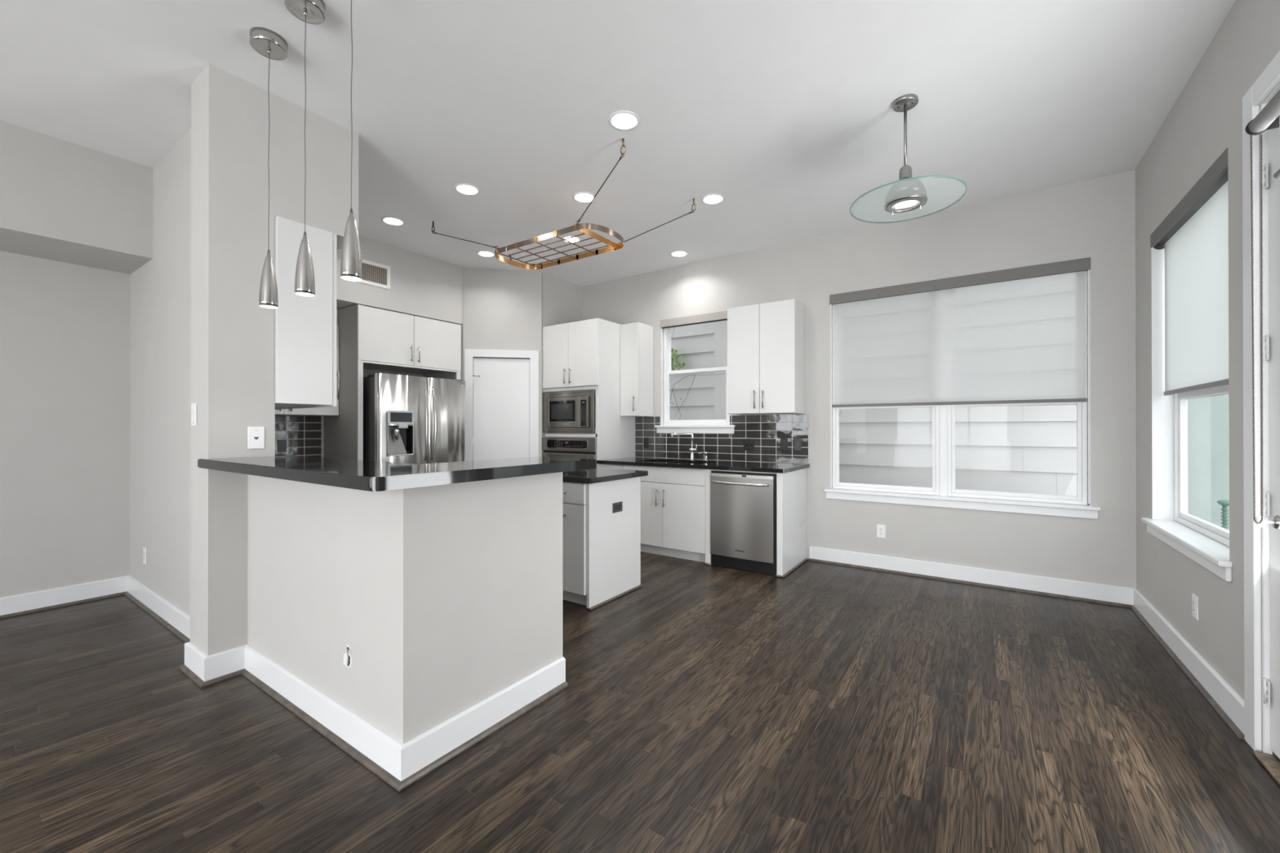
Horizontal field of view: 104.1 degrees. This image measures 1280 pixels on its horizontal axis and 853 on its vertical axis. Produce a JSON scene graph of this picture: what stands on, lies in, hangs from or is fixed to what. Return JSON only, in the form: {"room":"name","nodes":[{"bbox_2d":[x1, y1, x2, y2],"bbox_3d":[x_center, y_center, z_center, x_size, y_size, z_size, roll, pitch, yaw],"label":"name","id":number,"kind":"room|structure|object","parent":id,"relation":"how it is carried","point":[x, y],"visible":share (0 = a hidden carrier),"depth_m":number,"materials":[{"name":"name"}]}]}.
{"room":"kitchen","nodes":[
{"label":"kitchen","id":0,"kind":"room"},
{"bbox_2d":[0,120,152,597],"bbox_3d":[-4.906,-0.266,1.869,0.773,3.045,4.340,0,0,34],"label":"wall","id":1,"kind":"structure","parent":0,"point":[76,220],"depth_m":3.42,"materials":[{"name":"beige paint"}]},
{"bbox_2d":[129,63,358,655],"bbox_3d":[-2.882,-0.262,3.407,2.335,3.045,0.715,0,0,34],"label":"wall partition","id":2,"kind":"structure","parent":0,"point":[201,335],"depth_m":2.65,"materials":[{"name":"beige paint"}]},
{"bbox_2d":[0,575,190,639],"bbox_3d":[-4.306,1.184,1.454,1.927,0.120,4.340,0,0,34],"label":"baseboard","id":3,"kind":"structure","parent":2,"relation":"attached to","point":[175,616],"depth_m":3.44,"materials":[{"name":"white paint"}]},
{"bbox_2d":[0,591,190,643],"bbox_3d":[-4.306,1.247,1.454,1.927,0.018,4.340,0,0,34],"label":"trim","id":4,"kind":"structure","parent":3,"relation":"attached to","point":[149,611],"depth_m":3.40,"materials":[{"name":"brown wood"}]},
{"bbox_2d":[142,546,146,564],"bbox_3d":[-3.504,0.914,3.530,0.072,0.116,0.008,0,0,34],"label":"wall outlet","id":5,"kind":"object","parent":2,"relation":"attached to","point":[144,549],"visible":1,"depth_m":3.52,"materials":[{"name":"white plastic"}]},
{"bbox_2d":[191,403,196,425],"bbox_3d":[-2.294,-0.062,2.564,0.072,0.116,0.010,0,0,34],"label":"light switch","id":6,"kind":"object","parent":2,"relation":"attached to","point":[193,406],"visible":1,"depth_m":2.56,"materials":[{"name":"white plastic"}]},
{"bbox_2d":[184,641,247,681],"bbox_3d":[-2.195,1.186,2.586,0.314,0.120,0.178,0,0,34],"label":"baseboard","id":7,"kind":"structure","parent":2,"relation":"attached to","point":[207,668],"depth_m":2.50,"materials":[{"name":"white paint"}]},
{"bbox_2d":[178,664,244,688],"bbox_3d":[-2.200,1.249,2.578,0.350,0.018,0.196,0,0,34],"label":"trim","id":8,"kind":"structure","parent":7,"relation":"attached to","point":[183,668],"depth_m":2.48,"materials":[{"name":"brown wood"}]},
{"bbox_2d":[247,426,264,448],"bbox_3d":[-2.007,0.059,2.610,0.007,0.116,0.072,0,0,34],"label":"phone jack","id":9,"kind":"object","parent":2,"relation":"attached to","point":[255,434],"visible":1,"depth_m":2.61,"materials":[{"name":"white plastic"}]},
{"bbox_2d":[275,215,339,409],"bbox_3d":[-2.463,-0.622,3.231,1.488,1.012,0.336,0,0,34],"label":"upper cabinet","id":10,"kind":"object","parent":2,"relation":"attached to","point":[305,326],"visible":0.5,"depth_m":2.79,"materials":[{"name":"white paint"}]},
{"bbox_2d":[322,324,462,457],"bbox_3d":[-3.124,-0.258,5.254,0.150,3.045,3.260,0,0,34],"label":"wall","id":11,"kind":"structure","parent":0,"point":[366,371],"depth_m":5.64,"materials":[{"name":"beige paint"}]},
{"bbox_2d":[275,415,322,457],"bbox_3d":[-3.536,0.123,4.503,0.014,0.463,1.223,0,0,34],"label":"tile backsplash","id":12,"kind":"structure","parent":11,"relation":"attached to","point":[303,434],"depth_m":4.84,"materials":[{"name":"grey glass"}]},
{"bbox_2d":[277,440,286,452],"bbox_3d":[-3.379,0.184,4.713,0.009,0.116,0.072,0,0,34],"label":"wall outlet","id":13,"kind":"object","parent":12,"relation":"attached to","point":[282,444],"visible":1,"depth_m":4.71,"materials":[{"name":"grey plastic"}]},
{"bbox_2d":[336,235,462,324],"bbox_3d":[-2.937,-1.464,4.796,0.680,0.635,2.382,0,0,34],"label":"wall","id":14,"kind":"structure","parent":0,"point":[421,286],"depth_m":5.06,"materials":[{"name":"beige paint"}]},
{"bbox_2d":[357,258,390,289],"bbox_3d":[-2.545,-1.456,4.759,0.008,0.224,0.333,0,0,34],"label":"air vent","id":15,"kind":"object","parent":14,"relation":"in","point":[376,274],"visible":0.7,"depth_m":4.78,"materials":[{"name":"white plastic"}]},
{"bbox_2d":[247,471,562,743],"bbox_3d":[-1.204,0.731,2.510,1.445,1.052,0.815,0,0,34],"label":"wall","id":16,"kind":"structure","parent":0,"point":[443,598],"depth_m":2.05,"materials":[{"name":"beige paint"}]},
{"bbox_2d":[343,644,352,668],"bbox_3d":[-1.164,0.916,1.985,0.070,0.093,0.006,0,0,34],"label":"wall outlet","id":17,"kind":"object","parent":16,"relation":"attached to","point":[347,657],"depth_m":1.98,"materials":[{"name":"plastic"}]},
{"bbox_2d":[197,455,596,491],"bbox_3d":[-1.193,0.181,2.443,1.660,0.044,1.085,0,0,34],"label":"bar","id":18,"kind":"object","parent":16,"relation":"on","point":[363,475],"visible":1,"depth_m":1.93,"materials":[{"name":"black stone"}]},
{"bbox_2d":[241,668,568,791],"bbox_3d":[-1.199,1.248,2.484,1.481,0.018,0.851,0,0,34],"label":"trim","id":19,"kind":"structure","parent":16,"relation":"attached to","point":[398,785],"depth_m":2.00,"materials":[{"name":"brown wood"}]},
{"bbox_2d":[244,644,565,781],"bbox_3d":[-1.201,1.185,2.496,1.463,0.120,0.833,0,0,34],"label":"baseboard","id":20,"kind":"structure","parent":16,"relation":"attached to","point":[402,761],"depth_m":2.02,"materials":[{"name":"white paint"}]},
{"bbox_2d":[462,267,542,460],"bbox_3d":[-1.562,-0.257,5.704,0.865,3.045,0.100,0,0,-10],"label":"wall","id":21,"kind":"structure","parent":0,"point":[502,308],"depth_m":5.66,"materials":[{"name":"beige paint"}]},
{"bbox_2d":[472,357,529,460],"bbox_3d":[-1.572,0.236,5.669,0.636,2.034,0.122,0,0,-10],"label":"door","id":22,"kind":"structure","parent":21,"relation":"in","point":[501,386],"depth_m":5.66,"materials":[{"name":"white paint"}]},
{"bbox_2d":[464,348,538,461],"bbox_3d":[-1.559,0.199,5.643,0.810,2.132,0.018,0,0,-10],"label":"trim","id":23,"kind":"structure","parent":21,"relation":"attached to","point":[533,355],"depth_m":5.65,"materials":[{"name":"white paint"}]},
{"bbox_2d":[542,272,582,452],"bbox_3d":[-0.937,-0.256,6.138,0.120,3.045,0.850,0,0,34],"label":"wall","id":24,"kind":"structure","parent":0,"point":[562,300],"depth_m":5.99,"materials":[{"name":"beige paint"}]},
{"bbox_2d":[0,0,1235,286],"bbox_3d":[-1.494,-1.865,1.882,6.755,0.150,8.610,0,0,34],"label":"ceiling","id":25,"kind":"structure","parent":0,"point":[783,110],"depth_m":2.72,"materials":[{"name":"paint"}]},
{"bbox_2d":[249,26,288,308],"bbox_3d":[-1.712,-1.169,2.300,0.142,1.236,0.144,0,0,34],"label":"pendant light","id":26,"kind":"object","parent":25,"relation":"hanging from","point":[267,42],"visible":1,"depth_m":2.28,"materials":[{"name":"silver metal"}]},
{"bbox_2d":[284,0,325,297],"bbox_3d":[-1.403,-1.170,2.088,0.142,1.236,0.144,0,0,34],"label":"pendant light","id":27,"kind":"object","parent":25,"relation":"hanging from","point":[310,11],"visible":1,"depth_m":2.08,"materials":[{"name":"silver metal"}]},
{"bbox_2d":[340,0,362,281],"bbox_3d":[-1.081,-1.171,1.868,0.142,1.236,0.144,0,0,34],"label":"pendant light","id":28,"kind":"object","parent":25,"relation":"hanging from","point":[351,265],"visible":1,"depth_m":1.85,"materials":[{"name":"silver metal"}]},
{"bbox_2d":[381,216,404,226],"bbox_3d":[-2.141,-1.776,4.330,0.188,0.014,0.188,0,0,34],"label":"recessed light","id":29,"kind":"object","parent":25,"relation":"in","point":[387,220],"visible":1,"depth_m":4.31,"materials":[{"name":"white plastic"}]},
{"bbox_2d":[453,182,479,195],"bbox_3d":[-1.300,-1.778,3.754,0.188,0.014,0.188,0,0,34],"label":"recessed light","id":30,"kind":"object","parent":25,"relation":"in","point":[464,188],"visible":1,"depth_m":3.73,"materials":[{"name":"white plastic"}]},
{"bbox_2d":[476,250,494,257],"bbox_3d":[-1.585,-1.774,5.143,0.188,0.014,0.188,0,0,34],"label":"recessed light","id":31,"kind":"object","parent":25,"relation":"in","point":[482,253],"visible":0.98,"depth_m":5.12,"materials":[{"name":"white plastic"}]},
{"bbox_2d":[431,137,696,269],"bbox_3d":[-0.724,-1.611,4.138,2.239,0.346,1.028,0,0,34],"label":"pot rack","id":32,"kind":"object","parent":25,"relation":"hanging from","point":[583,227],"visible":1,"depth_m":4.01,"materials":[{"name":"orange metal"}]},
{"bbox_2d":[561,235,581,243],"bbox_3d":[-0.652,-1.775,4.753,0.188,0.014,0.188,0,0,34],"label":"recessed light","id":33,"kind":"object","parent":25,"relation":"in","point":[575,239],"visible":0.63,"depth_m":4.72,"materials":[{"name":"white plastic"}]},
{"bbox_2d":[572,191,596,203],"bbox_3d":[-0.433,-1.778,3.888,0.188,0.014,0.188,0,0,34],"label":"recessed light","id":34,"kind":"object","parent":25,"relation":"in","point":[580,197],"visible":0.9,"depth_m":3.87,"materials":[{"name":"white plastic"}]},
{"bbox_2d":[608,110,639,130],"bbox_3d":[-0.092,-1.780,2.915,0.188,0.014,0.188,0,0,34],"label":"recessed light","id":35,"kind":"object","parent":25,"relation":"in","point":[622,120],"visible":1,"depth_m":2.90,"materials":[{"name":"white plastic"}]},
{"bbox_2d":[670,250,688,257],"bbox_3d":[0.404,-1.775,5.145,0.188,0.014,0.188,0,0,34],"label":"recessed light","id":36,"kind":"object","parent":25,"relation":"in","point":[677,253],"visible":1,"depth_m":5.12,"materials":[{"name":"white plastic"}]},
{"bbox_2d":[701,193,724,204],"bbox_3d":[0.573,-1.778,3.914,0.188,0.014,0.188,0,0,34],"label":"recessed light","id":37,"kind":"object","parent":25,"relation":"in","point":[711,198],"visible":1,"depth_m":3.90,"materials":[{"name":"white plastic"}]},
{"bbox_2d":[849,93,967,223],"bbox_3d":[1.459,-1.489,2.743,0.565,0.598,0.565,0,0,34],"label":"pendant light","id":38,"kind":"object","parent":25,"relation":"hanging from","point":[908,191],"visible":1,"depth_m":2.72,"materials":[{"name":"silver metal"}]},
{"bbox_2d":[0,551,1279,852],"bbox_3d":[-1.493,1.315,1.873,6.755,0.120,8.610,0,0,34],"label":"floor","id":39,"kind":"structure","parent":0,"point":[819,707],"depth_m":1.99,"materials":[{"name":"brown wood"}]},
{"bbox_2d":[324,304,461,460],"bbox_3d":[-2.576,0.062,5.287,0.712,2.405,1.114,0,0,34],"label":"refrigerator surround","id":40,"kind":"object","parent":39,"relation":"on","point":[371,338],"visible":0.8,"depth_m":4.87,"materials":[{"name":"beige paint"}]},
{"bbox_2d":[363,372,465,464],"bbox_3d":[-2.451,0.366,5.189,0.922,1.738,0.945,0,0,34],"label":"refrigerator","id":41,"kind":"object","parent":39,"relation":"on","point":[407,419],"visible":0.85,"depth_m":4.86,"materials":[{"name":"grey metal"}]},
{"bbox_2d":[542,318,635,467],"bbox_3d":[-0.600,0.057,5.793,0.822,2.416,0.736,0,0,34],"label":"tall cabinet","id":42,"kind":"object","parent":39,"relation":"on","point":[585,354],"visible":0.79,"depth_m":5.49,"materials":[{"name":"white paint"}]},
{"bbox_2d":[542,389,595,433],"bbox_3d":[-0.690,-0.161,5.707,0.766,0.468,0.455,0,0,34],"label":"microwave","id":43,"kind":"object","parent":42,"relation":"in","point":[566,413],"visible":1,"depth_m":5.50,"materials":[{"name":"silver metal"}]},
{"bbox_2d":[542,437,596,459],"bbox_3d":[-0.675,0.514,5.704,0.791,0.783,0.599,0,0,34],"label":"wall oven","id":44,"kind":"object","parent":42,"relation":"in","point":[563,447],"visible":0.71,"depth_m":5.49,"materials":[{"name":"silver metal"}]},
{"bbox_2d":[562,476,642,610],"bbox_3d":[-0.773,0.824,4.057,1.457,0.873,0.682,0,0,34],"label":"kitchen island","id":45,"kind":"object","parent":39,"relation":"on","point":[602,547],"visible":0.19,"depth_m":3.53,"materials":[{"name":"white paint"}]},
{"bbox_2d":[562,467,648,484],"bbox_3d":[-0.765,0.368,4.072,1.535,0.037,0.713,0,0,34],"label":"island countertop","id":46,"kind":"structure","parent":45,"relation":"on","point":[596,475],"depth_m":3.65,"materials":[{"name":"black stone"}]},
{"bbox_2d":[613,501,622,513],"bbox_3d":[-0.164,0.596,3.680,0.009,0.072,0.116,0,0,34],"label":"island outlet","id":47,"kind":"object","parent":45,"relation":"attached to","point":[617,507],"visible":1,"depth_m":3.68,"materials":[{"name":"grey plastic"}]},
{"bbox_2d":[598,463,625,469],"bbox_3d":[-0.115,0.828,5.462,0.342,0.872,0.730,0,0,34],"label":"base cabinet","id":48,"kind":"object","parent":39,"relation":"on","point":[600,465],"visible":0.04,"depth_m":5.19,"materials":[{"name":"white paint"}]},
{"bbox_2d":[624,465,705,562],"bbox_3d":[0.406,0.827,5.106,0.918,0.872,0.730,0,0,34],"label":"base cabinet","id":49,"kind":"object","parent":39,"relation":"on","point":[673,500],"visible":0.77,"depth_m":4.77,"materials":[{"name":"white paint"}]},
{"bbox_2d":[596,457,809,473],"bbox_3d":[0.572,0.372,4.993,2.009,0.034,0.731,0,0,34],"label":"countertop","id":50,"kind":"structure","parent":49,"relation":"on","point":[750,466],"depth_m":4.72,"materials":[{"name":"black stone"}]},
{"bbox_2d":[671,432,697,460],"bbox_3d":[0.464,0.209,5.295,0.278,0.293,0.084,0,0,2],"label":"kitchen faucet","id":51,"kind":"object","parent":50,"relation":"on","point":[691,449],"visible":1,"depth_m":5.28,"materials":[{"name":"silver metal"}]},
{"bbox_2d":[698,452,708,460],"bbox_3d":[0.661,0.310,5.208,0.104,0.090,0.044,0,0,7],"label":"soap dispenser","id":52,"kind":"object","parent":50,"relation":"on","point":[705,453],"visible":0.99,"depth_m":5.19,"materials":[{"name":"silver metal"}]},
{"bbox_2d":[710,471,777,575],"bbox_3d":[1.053,0.831,4.597,0.608,0.854,0.721,0,0,34],"label":"dishwasher","id":53,"kind":"object","parent":39,"relation":"on","point":[744,522],"visible":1,"depth_m":4.34,"materials":[{"name":"silver metal"}]},
{"bbox_2d":[717,471,775,475],"bbox_3d":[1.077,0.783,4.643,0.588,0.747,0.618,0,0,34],"label":"control panel","id":54,"kind":"object","parent":53,"relation":"in","point":[718,472],"depth_m":4.36,"materials":[{"name":"metal"}]},
{"bbox_2d":[704,468,807,577],"bbox_3d":[1.092,0.826,4.646,0.735,0.872,0.714,0,0,34],"label":"surround","id":55,"kind":"object","parent":39,"relation":"on","point":[791,486],"visible":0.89,"depth_m":4.41,"materials":[{"name":"white paint"}]},
{"bbox_2d":[582,169,1136,588],"bbox_3d":[1.400,-0.260,4.962,5.065,3.045,0.150,0,0,34],"label":"wall","id":56,"kind":"structure","parent":0,"point":[1095,218],"depth_m":4.03,"materials":[{"name":"beige paint"}]},
{"bbox_2d":[620,322,653,417],"bbox_3d":[-0.045,-0.631,5.655,0.246,1.032,0.340,0,0,34],"label":"upper cabinet","id":57,"kind":"object","parent":56,"relation":"attached to","point":[636,338],"visible":1,"depth_m":5.56,"materials":[{"name":"white paint"}]},
{"bbox_2d":[660,310,727,328],"bbox_3d":[0.591,-1.161,5.436,0.850,0.094,0.038,0,0,34],"label":"roller blind","id":58,"kind":"object","parent":56,"relation":"attached to","point":[722,315],"visible":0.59,"depth_m":5.41,"materials":[{"name":"beige fabric"}]},
{"bbox_2d":[654,327,735,433],"bbox_3d":[0.616,-0.566,5.468,0.970,1.280,0.182,0,0,34],"label":"window","id":59,"kind":"structure","parent":56,"relation":"in","point":[668,426],"depth_m":5.59,"materials":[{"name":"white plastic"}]},
{"bbox_2d":[635,413,808,463],"bbox_3d":[0.772,0.117,5.290,2.003,0.474,0.015,0,0,34],"label":"tile backsplash","id":60,"kind":"structure","parent":56,"relation":"attached to","point":[766,431],"depth_m":5.11,"materials":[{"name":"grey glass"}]},
{"bbox_2d":[643,437,648,448],"bbox_3d":[0.070,0.187,5.758,0.072,0.116,0.009,0,0,34],"label":"wall outlet","id":61,"kind":"object","parent":60,"relation":"attached to","point":[646,440],"visible":1,"depth_m":5.75,"materials":[{"name":"black plastic"}]},
{"bbox_2d":[743,439,754,450],"bbox_3d":[1.101,0.184,5.047,0.115,0.116,0.018,0,0,34],"label":"wall outlet","id":62,"kind":"object","parent":60,"relation":"attached to","point":[748,444],"visible":1,"depth_m":5.05,"materials":[{"name":"black plastic"}]},
{"bbox_2d":[780,438,787,450],"bbox_3d":[1.399,0.173,4.848,0.072,0.116,0.009,0,0,34],"label":"wall outlet","id":63,"kind":"object","parent":60,"relation":"attached to","point":[784,442],"visible":1,"depth_m":4.84,"materials":[{"name":"black plastic"}]},
{"bbox_2d":[793,438,801,450],"bbox_3d":[1.507,0.171,4.775,0.072,0.116,0.008,0,0,34],"label":"wall outlet","id":64,"kind":"object","parent":60,"relation":"attached to","point":[797,442],"visible":1,"depth_m":4.77,"materials":[{"name":"grey plastic"}]},
{"bbox_2d":[727,298,804,414],"bbox_3d":[1.201,-0.639,4.801,0.660,1.033,0.340,0,0,34],"label":"upper cabinet","id":65,"kind":"object","parent":56,"relation":"attached to","point":[766,341],"visible":1,"depth_m":4.67,"materials":[{"name":"white paint"}]},
{"bbox_2d":[876,524,885,538],"bbox_3d":[2.114,0.918,4.375,0.072,0.116,0.008,0,0,34],"label":"wall outlet","id":66,"kind":"object","parent":56,"relation":"attached to","point":[881,529],"visible":1,"depth_m":4.37,"materials":[{"name":"white plastic"}]},
{"bbox_2d":[823,269,1101,519],"bbox_3d":[2.536,-0.275,4.153,1.903,1.880,0.182,0,0,34],"label":"window","id":67,"kind":"structure","parent":56,"relation":"in","point":[943,493],"depth_m":4.11,"materials":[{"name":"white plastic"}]},
{"bbox_2d":[830,257,1090,503],"bbox_3d":[2.513,-0.329,4.120,1.807,1.778,0.040,0,0,34],"label":"roller blind","id":68,"kind":"object","parent":67,"relation":"attached to","point":[1016,335],"visible":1,"depth_m":4.02,"materials":[{"name":"grey fabric"}]},
{"bbox_2d":[808,558,1133,608],"bbox_3d":[2.518,1.250,4.081,2.230,0.018,0.036,0,0,34],"label":"trim","id":69,"kind":"structure","parent":56,"relation":"attached to","point":[810,559],"depth_m":3.94,"materials":[{"name":"brown wood"}]},
{"bbox_2d":[808,546,1134,604],"bbox_3d":[2.523,1.188,4.088,2.230,0.120,0.018,0,0,34],"label":"baseboard","id":70,"kind":"structure","parent":56,"relation":"attached to","point":[1118,594],"depth_m":3.94,"materials":[{"name":"white paint"}]},
{"bbox_2d":[1135,0,1279,700],"bbox_3d":[1.233,-0.273,0.102,0.150,3.045,8.360,0,0,34],"label":"wall","id":71,"kind":"structure","parent":0,"point":[1205,120],"depth_m":2.36,"materials":[{"name":"beige paint"}]},
{"bbox_2d":[1141,168,1232,582],"bbox_3d":[2.943,-0.271,2.620,0.212,1.878,1.272,0,0,34],"label":"window","id":72,"kind":"structure","parent":71,"relation":"in","point":[1206,543],"depth_m":3.06,"materials":[{"name":"white plastic"}]},
{"bbox_2d":[1150,147,1228,395],"bbox_3d":[2.921,-0.701,2.636,0.082,1.018,1.190,0,0,34],"label":"roller blind","id":73,"kind":"object","parent":72,"relation":"attached to","point":[1193,236],"visible":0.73,"depth_m":2.61,"materials":[{"name":"grey fabric"}]},
{"bbox_2d":[1130,604,1244,739],"bbox_3d":[1.114,1.241,0.089,0.036,0.018,8.210,0,0,34],"label":"trim","id":74,"kind":"structure","parent":71,"relation":"attached to","point":[1211,701],"depth_m":2.44,"materials":[{"name":"brown wood"}]},
{"bbox_2d":[1133,588,1244,733],"bbox_3d":[1.122,1.178,0.084,0.018,0.120,8.210,0,0,34],"label":"baseboard","id":75,"kind":"structure","parent":71,"relation":"attached to","point":[1224,695],"depth_m":2.45,"materials":[{"name":"white paint"}]},
{"bbox_2d":[1191,593,1198,620],"bbox_3d":[2.782,0.902,2.502,0.009,0.116,0.072,0,0,34],"label":"wall outlet","id":76,"kind":"object","parent":71,"relation":"attached to","point":[1194,598],"visible":1,"depth_m":2.49,"materials":[{"name":"white plastic"}]},
{"bbox_2d":[1242,50,1279,752],"bbox_3d":[2.116,-0.034,1.542,0.020,2.575,1.101,0,0,34],"label":"trim","id":77,"kind":"structure","parent":71,"relation":"attached to","point":[1269,78],"depth_m":1.93,"materials":[{"name":"white paint"}]},
{"bbox_2d":[1244,89,1279,529],"bbox_3d":[2.046,-0.364,1.512,0.109,1.476,0.848,0,0,34],"label":"roller blind","id":78,"kind":"object","parent":71,"relation":"attached to","point":[1268,118],"visible":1,"depth_m":1.77,"materials":[{"name":"grey fabric"}]},
{"bbox_2d":[1253,751,1279,785],"bbox_3d":[2.169,1.245,1.491,0.180,0.016,0.895,0,0,34],"label":"threshold","id":79,"kind":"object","parent":71,"relation":"attached to","point":[1269,762],"depth_m":1.84,"materials":[{"name":"brown wood"}]},
{"bbox_2d":[1260,128,1279,762],"bbox_3d":[2.151,0.006,1.530,0.061,2.462,0.894,0,0,34],"label":"door","id":80,"kind":"structure","parent":71,"relation":"in","point":[1271,500],"depth_m":1.86,"materials":[{"name":"white paint"}]},
{"bbox_2d":[1260,81,1279,755],"bbox_3d":[2.186,0.003,1.494,0.151,2.500,0.915,0,0,34],"label":"trim","id":81,"kind":"structure","parent":71,"relation":"attached to","point":[1266,748],"depth_m":1.90,"materials":[{"name":"white paint"}]},
{"label":"outside","id":82,"kind":"structure","parent":0,"visible":0},
{"bbox_3d":[2.825,1.934,4.121,60.000,0.150,70.000,0,0,34],"label":"ground","id":83,"kind":"structure","parent":82,"visible":0},
{"bbox_2d":[670,320,1076,496],"bbox_3d":[0.323,-1.181,7.520,10.040,6.282,0.230,0,0,34],"label":"neighbor house","id":84,"kind":"structure","parent":83,"relation":"on","point":[1020,449],"depth_m":5.52,"materials":[{"name":"white paint"}]},
{"bbox_2d":[670,327,726,419],"bbox_3d":[0.879,-0.510,6.915,1.600,2.207,0.143,0,0,34],"label":"climbing vine","id":85,"kind":"object","parent":84,"relation":"attached to","point":[676,362],"visible":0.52,"depth_m":7.16,"materials":[{"name":"green plant"}]},
{"bbox_2d":[1187,395,1229,530],"bbox_3d":[5.696,-0.943,3.853,2.950,5.600,0.410,0,0,34],"label":"wall","id":86,"kind":"structure","parent":83,"relation":"on","point":[1208,418],"depth_m":4.35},
{"bbox_2d":[1217,499,1229,529],"bbox_3d":[4.128,1.188,3.521,0.074,1.338,0.073,0,0,34],"label":"stake","id":87,"kind":"object","parent":83,"relation":"on","point":[1224,504],"visible":0.33,"depth_m":3.51,"materials":[{"name":"green plastic"}]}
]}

